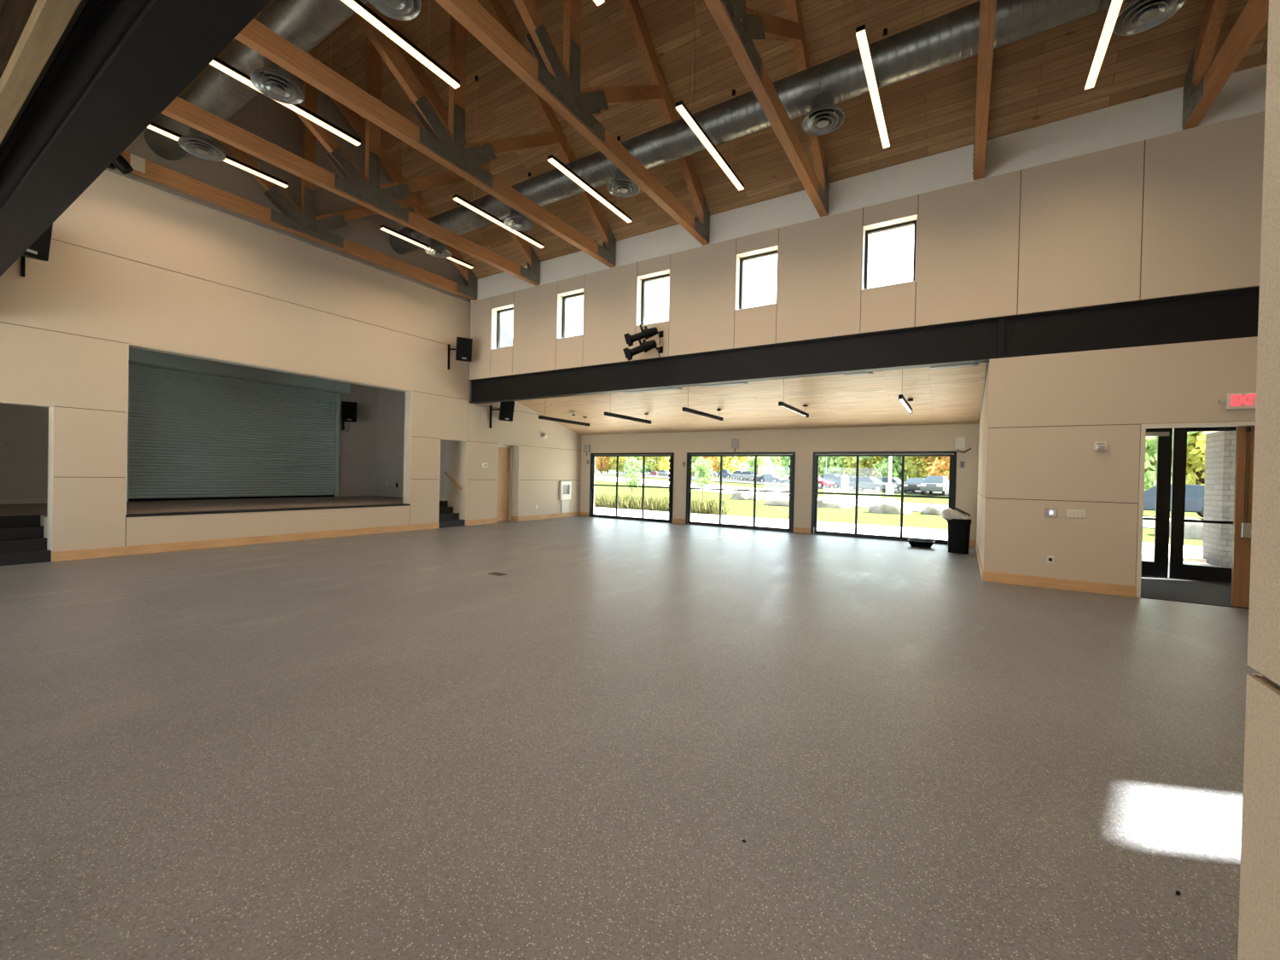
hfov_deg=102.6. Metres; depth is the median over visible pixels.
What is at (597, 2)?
led light
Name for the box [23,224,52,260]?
grille
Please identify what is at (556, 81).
truss
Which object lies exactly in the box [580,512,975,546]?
baseboard
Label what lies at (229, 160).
led light
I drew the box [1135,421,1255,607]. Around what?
door
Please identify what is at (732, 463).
tree
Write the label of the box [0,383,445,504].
wall
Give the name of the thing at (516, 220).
diffuser
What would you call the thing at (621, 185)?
diffuser
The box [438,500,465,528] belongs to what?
stairs
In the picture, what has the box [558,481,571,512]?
fountain
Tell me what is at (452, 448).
trim
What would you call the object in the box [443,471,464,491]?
handrail
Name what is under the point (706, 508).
ornamental grass
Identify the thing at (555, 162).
led light
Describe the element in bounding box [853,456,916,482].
tree
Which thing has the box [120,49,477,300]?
truss
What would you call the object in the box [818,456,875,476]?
tree
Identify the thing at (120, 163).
spotlight
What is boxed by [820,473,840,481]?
car
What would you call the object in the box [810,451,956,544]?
door
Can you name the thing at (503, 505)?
door
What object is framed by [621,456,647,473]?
tree
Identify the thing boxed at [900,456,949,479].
tree
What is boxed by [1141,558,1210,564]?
path
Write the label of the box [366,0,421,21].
diffuser
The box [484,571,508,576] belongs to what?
box
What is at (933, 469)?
tree
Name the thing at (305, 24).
spiral duct
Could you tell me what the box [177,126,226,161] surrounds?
diffuser
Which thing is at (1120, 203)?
wall
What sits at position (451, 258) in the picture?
led light
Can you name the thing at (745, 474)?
car
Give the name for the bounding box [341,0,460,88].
led light
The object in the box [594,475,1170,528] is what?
road
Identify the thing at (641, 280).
window
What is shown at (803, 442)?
wall
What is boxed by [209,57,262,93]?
led light
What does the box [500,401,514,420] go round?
grille
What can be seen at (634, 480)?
sapling
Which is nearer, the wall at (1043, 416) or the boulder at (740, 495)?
the wall at (1043, 416)
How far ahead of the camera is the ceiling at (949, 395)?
13.27 m
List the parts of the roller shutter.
guide rail, guide rail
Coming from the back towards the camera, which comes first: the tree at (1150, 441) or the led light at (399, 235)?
the tree at (1150, 441)
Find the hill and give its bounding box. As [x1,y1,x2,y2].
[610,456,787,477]
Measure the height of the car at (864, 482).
1.435 m
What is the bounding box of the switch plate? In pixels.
[1066,509,1085,517]
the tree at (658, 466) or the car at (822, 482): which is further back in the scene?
the tree at (658, 466)
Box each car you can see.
[649,471,658,475]
[657,470,669,476]
[708,471,717,477]
[717,469,733,478]
[730,471,749,479]
[738,471,760,480]
[757,473,786,482]
[818,475,835,488]
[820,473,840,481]
[829,476,855,488]
[849,477,896,492]
[872,477,911,491]
[903,477,934,493]
[919,476,948,495]
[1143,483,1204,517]
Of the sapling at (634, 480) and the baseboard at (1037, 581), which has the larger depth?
the sapling at (634, 480)
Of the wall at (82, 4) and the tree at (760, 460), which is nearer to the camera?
the wall at (82, 4)
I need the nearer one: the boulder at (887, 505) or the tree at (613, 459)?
the boulder at (887, 505)
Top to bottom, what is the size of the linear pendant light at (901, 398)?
0.776 m
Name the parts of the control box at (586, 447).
lid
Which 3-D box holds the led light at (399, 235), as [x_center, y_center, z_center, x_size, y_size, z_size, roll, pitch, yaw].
[-5.237,-5.417,11.558,0.096,0.121,1.341,2,1,32]
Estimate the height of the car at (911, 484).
1.435 m
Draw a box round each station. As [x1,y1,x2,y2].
[682,453,686,466]
[959,452,964,467]
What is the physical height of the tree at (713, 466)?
14.510 m
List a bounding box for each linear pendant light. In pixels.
[538,415,589,426]
[604,393,651,424]
[682,396,723,420]
[778,378,808,417]
[898,370,913,413]
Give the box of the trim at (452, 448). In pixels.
[40,440,459,538]
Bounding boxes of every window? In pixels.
[490,303,513,349]
[556,287,584,339]
[635,268,670,326]
[734,244,778,310]
[861,213,918,290]
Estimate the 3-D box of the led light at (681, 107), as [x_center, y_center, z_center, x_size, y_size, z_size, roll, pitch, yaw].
[1.213,-6.550,8.213,0.096,2.640,2.416,2,1,32]
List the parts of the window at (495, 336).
frame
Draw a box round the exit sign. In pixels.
[1218,392,1256,409]
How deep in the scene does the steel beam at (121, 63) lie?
2.99 m
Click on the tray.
(914, 543)
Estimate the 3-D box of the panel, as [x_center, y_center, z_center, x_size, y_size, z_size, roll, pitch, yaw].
[6.224,0.495,7.768,0.155,0.135,0.021,2,1,32]
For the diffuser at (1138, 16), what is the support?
attached to the spiral duct at (952, 37)
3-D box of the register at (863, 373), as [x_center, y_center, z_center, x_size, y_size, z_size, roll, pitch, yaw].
[4.165,-2.081,9.773,0.520,0.170,0.160,2,1,32]
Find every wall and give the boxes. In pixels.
[0,0,81,143]
[0,0,88,151]
[0,74,581,559]
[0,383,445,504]
[469,64,1267,380]
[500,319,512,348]
[580,423,979,540]
[976,336,1257,586]
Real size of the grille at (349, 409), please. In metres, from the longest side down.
0.590 x 0.370 x 0.012 m
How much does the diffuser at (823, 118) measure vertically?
0.434 m
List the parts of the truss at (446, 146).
gusset plate, gusset plate, king post, heel plate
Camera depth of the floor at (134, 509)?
11.57 m
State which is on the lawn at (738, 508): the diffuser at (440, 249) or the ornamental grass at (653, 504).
the ornamental grass at (653, 504)
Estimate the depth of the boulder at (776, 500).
27.53 m
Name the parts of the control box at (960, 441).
lid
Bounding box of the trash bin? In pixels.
[941,507,971,553]
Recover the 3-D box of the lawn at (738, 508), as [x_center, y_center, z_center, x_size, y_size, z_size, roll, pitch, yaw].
[7.392,-1.676,260.130,400.000,2.438,411.400,2,1,32]
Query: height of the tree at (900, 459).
15.538 m
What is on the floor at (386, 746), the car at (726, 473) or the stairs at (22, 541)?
the stairs at (22, 541)
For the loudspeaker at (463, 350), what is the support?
attached to the wall at (135, 261)
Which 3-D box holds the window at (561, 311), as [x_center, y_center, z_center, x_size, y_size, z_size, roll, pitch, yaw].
[-1.680,-4.144,12.930,0.873,1.154,0.268,2,1,32]
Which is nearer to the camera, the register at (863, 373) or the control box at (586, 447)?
the register at (863, 373)
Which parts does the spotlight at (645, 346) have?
colour frame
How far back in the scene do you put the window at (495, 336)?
14.40 m
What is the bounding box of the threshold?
[1140,575,1231,583]
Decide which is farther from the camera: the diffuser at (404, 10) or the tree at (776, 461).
the tree at (776, 461)
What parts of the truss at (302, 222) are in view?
plate, gusset plate, gusset plate, king post, heel plate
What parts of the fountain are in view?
panel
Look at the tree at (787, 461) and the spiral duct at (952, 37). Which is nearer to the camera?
the spiral duct at (952, 37)
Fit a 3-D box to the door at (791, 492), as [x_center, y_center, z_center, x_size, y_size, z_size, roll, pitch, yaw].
[3.040,0.316,15.977,3.530,2.357,0.180,2,1,32]
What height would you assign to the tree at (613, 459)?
17.324 m
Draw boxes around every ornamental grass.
[594,492,669,511]
[690,496,730,515]
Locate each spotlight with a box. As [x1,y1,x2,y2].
[107,154,133,174]
[622,337,663,360]
[623,324,663,346]
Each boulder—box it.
[731,488,761,500]
[764,494,789,506]
[817,496,851,508]
[867,497,912,514]
[920,504,948,515]
[1169,517,1203,539]
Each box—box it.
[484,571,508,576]
[583,444,590,455]
[731,438,738,452]
[955,436,971,453]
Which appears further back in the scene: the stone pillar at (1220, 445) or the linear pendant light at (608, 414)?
the linear pendant light at (608, 414)
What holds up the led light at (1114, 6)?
hanging from the ceiling at (1038, 79)
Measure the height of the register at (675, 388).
0.170 m
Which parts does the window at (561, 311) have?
frame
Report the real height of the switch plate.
0.120 m
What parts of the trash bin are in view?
flap lid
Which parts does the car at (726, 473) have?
cabin glass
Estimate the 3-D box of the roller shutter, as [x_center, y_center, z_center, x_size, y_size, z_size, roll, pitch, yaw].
[-10.576,-1.388,13.962,0.520,3.808,5.020,2,1,32]
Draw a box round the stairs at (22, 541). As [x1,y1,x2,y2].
[0,514,51,565]
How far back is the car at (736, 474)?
114.88 m
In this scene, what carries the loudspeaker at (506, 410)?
attached to the wall at (135, 261)
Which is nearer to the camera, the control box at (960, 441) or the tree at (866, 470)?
the control box at (960, 441)
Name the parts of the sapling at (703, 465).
crown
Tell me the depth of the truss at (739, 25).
6.92 m
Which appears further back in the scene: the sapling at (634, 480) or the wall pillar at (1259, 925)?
the sapling at (634, 480)
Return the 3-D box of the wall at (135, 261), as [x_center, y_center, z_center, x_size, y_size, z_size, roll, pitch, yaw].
[-7.412,-3.915,11.116,0.304,10.436,19.929,2,1,32]
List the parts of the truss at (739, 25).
gusset plate, heel plate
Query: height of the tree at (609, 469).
20.220 m
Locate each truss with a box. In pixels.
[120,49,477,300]
[160,0,540,285]
[234,0,616,267]
[435,0,709,245]
[704,0,829,217]
[972,0,996,180]
[1181,0,1268,129]
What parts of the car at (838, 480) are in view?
cabin glass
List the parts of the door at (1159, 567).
frame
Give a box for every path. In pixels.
[594,506,1206,563]
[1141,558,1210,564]
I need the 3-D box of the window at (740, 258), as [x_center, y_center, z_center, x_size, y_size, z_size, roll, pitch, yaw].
[2.391,-4.031,10.373,0.873,1.154,0.268,2,1,32]
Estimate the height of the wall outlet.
0.125 m
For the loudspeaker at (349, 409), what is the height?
0.939 m
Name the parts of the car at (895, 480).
cabin glass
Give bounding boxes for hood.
[128,347,350,394]
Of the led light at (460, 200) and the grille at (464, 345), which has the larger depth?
the grille at (464, 345)
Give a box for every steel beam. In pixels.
[0,0,271,276]
[468,286,1259,403]
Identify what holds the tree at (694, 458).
on the lawn at (738, 508)
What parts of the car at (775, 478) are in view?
cabin glass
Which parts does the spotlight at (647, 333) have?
colour frame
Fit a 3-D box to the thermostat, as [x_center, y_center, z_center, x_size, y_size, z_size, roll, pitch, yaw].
[-4.656,-0.446,15.340,0.040,0.135,0.220,2,1,32]
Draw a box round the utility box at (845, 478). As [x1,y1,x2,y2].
[840,474,849,493]
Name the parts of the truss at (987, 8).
heel plate, heel plate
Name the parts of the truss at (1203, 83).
heel plate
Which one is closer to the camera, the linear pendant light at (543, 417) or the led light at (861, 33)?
the led light at (861, 33)
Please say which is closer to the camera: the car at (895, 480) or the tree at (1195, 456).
the tree at (1195, 456)
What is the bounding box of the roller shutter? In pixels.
[126,347,350,501]
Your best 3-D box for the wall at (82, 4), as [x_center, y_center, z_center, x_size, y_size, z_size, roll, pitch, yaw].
[-2.401,-4.163,2.539,17.300,2.894,0.300,2,1,32]
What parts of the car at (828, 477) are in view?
cabin glass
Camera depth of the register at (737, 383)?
11.19 m
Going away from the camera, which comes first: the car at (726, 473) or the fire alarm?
the fire alarm
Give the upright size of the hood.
0.580 m
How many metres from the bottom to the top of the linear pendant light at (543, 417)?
0.776 m
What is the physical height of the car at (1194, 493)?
1.507 m
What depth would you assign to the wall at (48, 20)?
2.56 m
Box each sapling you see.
[622,456,642,494]
[692,457,714,501]
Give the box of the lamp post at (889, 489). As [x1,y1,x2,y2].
[885,456,893,494]
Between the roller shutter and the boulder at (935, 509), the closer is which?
the roller shutter
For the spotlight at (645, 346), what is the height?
0.440 m
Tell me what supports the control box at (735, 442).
attached to the wall at (803, 442)
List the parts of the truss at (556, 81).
gusset plate, gusset plate, king post, heel plate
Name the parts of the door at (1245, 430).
vertical rod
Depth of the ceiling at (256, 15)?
9.79 m
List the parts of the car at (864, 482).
cabin glass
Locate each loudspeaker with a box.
[20,223,52,277]
[341,401,356,431]
[447,337,472,369]
[489,401,514,428]
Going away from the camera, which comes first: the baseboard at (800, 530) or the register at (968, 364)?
the register at (968, 364)
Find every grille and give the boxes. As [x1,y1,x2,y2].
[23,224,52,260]
[342,401,356,421]
[457,337,471,360]
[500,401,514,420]
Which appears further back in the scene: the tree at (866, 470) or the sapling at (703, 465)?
the tree at (866, 470)
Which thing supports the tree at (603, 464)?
on the lawn at (738, 508)
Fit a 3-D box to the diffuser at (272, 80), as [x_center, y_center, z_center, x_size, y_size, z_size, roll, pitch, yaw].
[-4.824,-5.405,6.843,0.590,0.434,0.590,2,1,32]
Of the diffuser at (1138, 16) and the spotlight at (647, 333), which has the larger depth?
the spotlight at (647, 333)
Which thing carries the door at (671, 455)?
attached to the wall at (803, 442)
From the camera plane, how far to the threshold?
8.75 m
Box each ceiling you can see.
[0,0,37,79]
[220,15,349,52]
[312,0,1268,279]
[517,362,986,435]
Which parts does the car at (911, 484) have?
cabin glass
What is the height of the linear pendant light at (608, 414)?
0.776 m
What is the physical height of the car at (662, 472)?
1.794 m
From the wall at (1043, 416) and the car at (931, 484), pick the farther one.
the car at (931, 484)
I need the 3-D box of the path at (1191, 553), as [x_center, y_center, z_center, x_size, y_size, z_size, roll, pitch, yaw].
[3.030,1.441,18.294,70.000,0.084,3.384,2,1,32]
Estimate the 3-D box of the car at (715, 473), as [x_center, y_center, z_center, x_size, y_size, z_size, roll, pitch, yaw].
[20.718,-1.616,144.650,1.810,1.722,4.580,1,1,-33]
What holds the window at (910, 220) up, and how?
in the wall at (1120, 203)
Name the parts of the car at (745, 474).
cabin glass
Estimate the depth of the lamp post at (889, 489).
45.26 m
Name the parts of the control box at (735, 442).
lid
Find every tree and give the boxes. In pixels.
[595,456,612,473]
[599,456,610,472]
[605,456,630,473]
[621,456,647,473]
[638,456,669,471]
[640,459,661,473]
[691,456,710,476]
[701,456,725,472]
[714,456,750,473]
[744,456,771,476]
[768,456,789,477]
[781,456,790,477]
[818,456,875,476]
[836,456,884,477]
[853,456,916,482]
[882,456,921,479]
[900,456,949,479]
[920,456,949,478]
[1144,428,1195,490]
[1144,431,1205,485]
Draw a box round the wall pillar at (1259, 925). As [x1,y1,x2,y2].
[1237,0,1279,959]
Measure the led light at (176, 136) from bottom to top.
0.120 m
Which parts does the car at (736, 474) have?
cabin glass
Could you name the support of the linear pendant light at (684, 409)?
hanging from the ceiling at (949, 395)
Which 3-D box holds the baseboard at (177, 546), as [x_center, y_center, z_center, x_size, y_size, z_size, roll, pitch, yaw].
[-5.886,1.236,13.752,0.308,0.160,13.196,2,1,32]
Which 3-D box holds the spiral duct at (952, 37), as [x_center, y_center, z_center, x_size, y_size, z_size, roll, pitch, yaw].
[1.278,-6.348,8.325,17.330,1.702,0.536,2,1,32]
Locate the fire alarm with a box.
[1093,442,1106,450]
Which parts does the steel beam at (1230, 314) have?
plate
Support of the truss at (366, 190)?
attached to the ceiling at (256, 15)
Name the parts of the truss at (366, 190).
gusset plate, gusset plate, king post, heel plate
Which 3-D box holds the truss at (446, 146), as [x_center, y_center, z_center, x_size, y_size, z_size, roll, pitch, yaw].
[-2.958,-7.010,8.334,0.176,3.937,8.873,2,1,32]
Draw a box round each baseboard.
[51,512,580,561]
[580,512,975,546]
[975,540,1136,597]
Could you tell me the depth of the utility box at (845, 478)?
47.42 m
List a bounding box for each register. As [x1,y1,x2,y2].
[624,387,682,393]
[700,381,749,387]
[843,372,873,376]
[930,362,978,369]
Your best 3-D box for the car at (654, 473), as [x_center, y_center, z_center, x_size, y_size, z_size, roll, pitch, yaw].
[5.254,-2.208,169.836,1.810,1.435,4.580,1,1,-38]
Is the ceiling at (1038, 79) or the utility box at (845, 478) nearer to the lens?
the ceiling at (1038, 79)
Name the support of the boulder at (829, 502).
on the lawn at (738, 508)
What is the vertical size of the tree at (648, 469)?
20.012 m
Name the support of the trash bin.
on the floor at (386, 746)
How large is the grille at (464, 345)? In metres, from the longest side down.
0.590 x 0.370 x 0.012 m
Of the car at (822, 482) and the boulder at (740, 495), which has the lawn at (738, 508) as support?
the boulder at (740, 495)
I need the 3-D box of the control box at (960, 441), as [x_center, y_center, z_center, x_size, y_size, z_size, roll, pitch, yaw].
[8.026,-0.873,12.733,0.335,0.397,0.140,2,1,32]
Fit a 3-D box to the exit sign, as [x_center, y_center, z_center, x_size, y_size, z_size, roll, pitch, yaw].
[7.864,-1.034,6.713,0.414,0.210,0.073,2,1,32]
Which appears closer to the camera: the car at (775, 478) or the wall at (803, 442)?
the wall at (803, 442)
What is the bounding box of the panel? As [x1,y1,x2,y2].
[1044,507,1058,517]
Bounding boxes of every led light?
[146,122,182,140]
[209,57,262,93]
[222,154,288,187]
[275,100,360,145]
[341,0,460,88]
[379,224,435,251]
[446,255,473,268]
[453,75,544,248]
[547,122,631,222]
[593,0,605,5]
[675,0,744,190]
[855,0,890,148]
[1084,0,1122,89]
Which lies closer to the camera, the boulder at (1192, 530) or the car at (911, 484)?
the boulder at (1192, 530)
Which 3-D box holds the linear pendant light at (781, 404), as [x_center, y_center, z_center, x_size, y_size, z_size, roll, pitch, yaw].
[3.723,-2.017,12.306,0.117,0.776,2.380,2,1,32]
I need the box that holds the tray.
[907,539,935,547]
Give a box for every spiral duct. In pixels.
[144,0,367,160]
[389,0,1128,254]
[624,362,978,393]
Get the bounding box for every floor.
[0,495,442,517]
[0,516,1262,959]
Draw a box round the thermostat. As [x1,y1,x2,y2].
[481,462,487,467]
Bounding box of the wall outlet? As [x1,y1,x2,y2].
[1046,555,1053,564]
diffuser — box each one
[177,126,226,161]
[250,55,304,104]
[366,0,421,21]
[424,238,451,257]
[503,207,532,231]
[607,167,639,197]
[801,92,844,135]
[1112,0,1186,35]
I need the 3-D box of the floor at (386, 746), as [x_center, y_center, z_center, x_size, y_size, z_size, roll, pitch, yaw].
[-0.459,1.595,6.731,18.200,0.208,19.349,2,1,32]
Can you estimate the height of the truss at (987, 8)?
3.937 m
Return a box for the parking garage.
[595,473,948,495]
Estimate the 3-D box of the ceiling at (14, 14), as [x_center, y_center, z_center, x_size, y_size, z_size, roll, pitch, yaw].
[-5.975,-2.282,1.489,13.054,1.543,5.464,2,1,32]
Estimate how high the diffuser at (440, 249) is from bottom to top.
0.434 m
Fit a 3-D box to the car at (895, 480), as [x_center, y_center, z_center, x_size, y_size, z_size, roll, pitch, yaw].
[25.867,0.429,52.718,1.810,1.435,4.580,1,1,-36]
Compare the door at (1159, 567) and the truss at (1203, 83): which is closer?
the truss at (1203, 83)
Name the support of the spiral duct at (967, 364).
hanging from the ceiling at (949, 395)
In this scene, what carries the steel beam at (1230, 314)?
attached to the wall at (1120, 203)
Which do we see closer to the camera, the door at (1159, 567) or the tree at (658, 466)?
the door at (1159, 567)
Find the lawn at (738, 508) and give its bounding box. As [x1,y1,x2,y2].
[594,472,1203,546]
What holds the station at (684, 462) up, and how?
attached to the wall at (803, 442)
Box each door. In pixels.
[496,444,512,521]
[588,452,674,523]
[685,452,795,532]
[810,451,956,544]
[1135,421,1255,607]
[1141,426,1236,582]
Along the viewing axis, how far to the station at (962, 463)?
12.77 m
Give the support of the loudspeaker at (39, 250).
attached to the wall at (135, 261)
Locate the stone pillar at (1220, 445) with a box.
[1202,430,1236,567]
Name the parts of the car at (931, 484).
cabin glass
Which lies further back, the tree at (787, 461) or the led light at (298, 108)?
the tree at (787, 461)
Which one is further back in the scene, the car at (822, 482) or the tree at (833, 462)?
the tree at (833, 462)

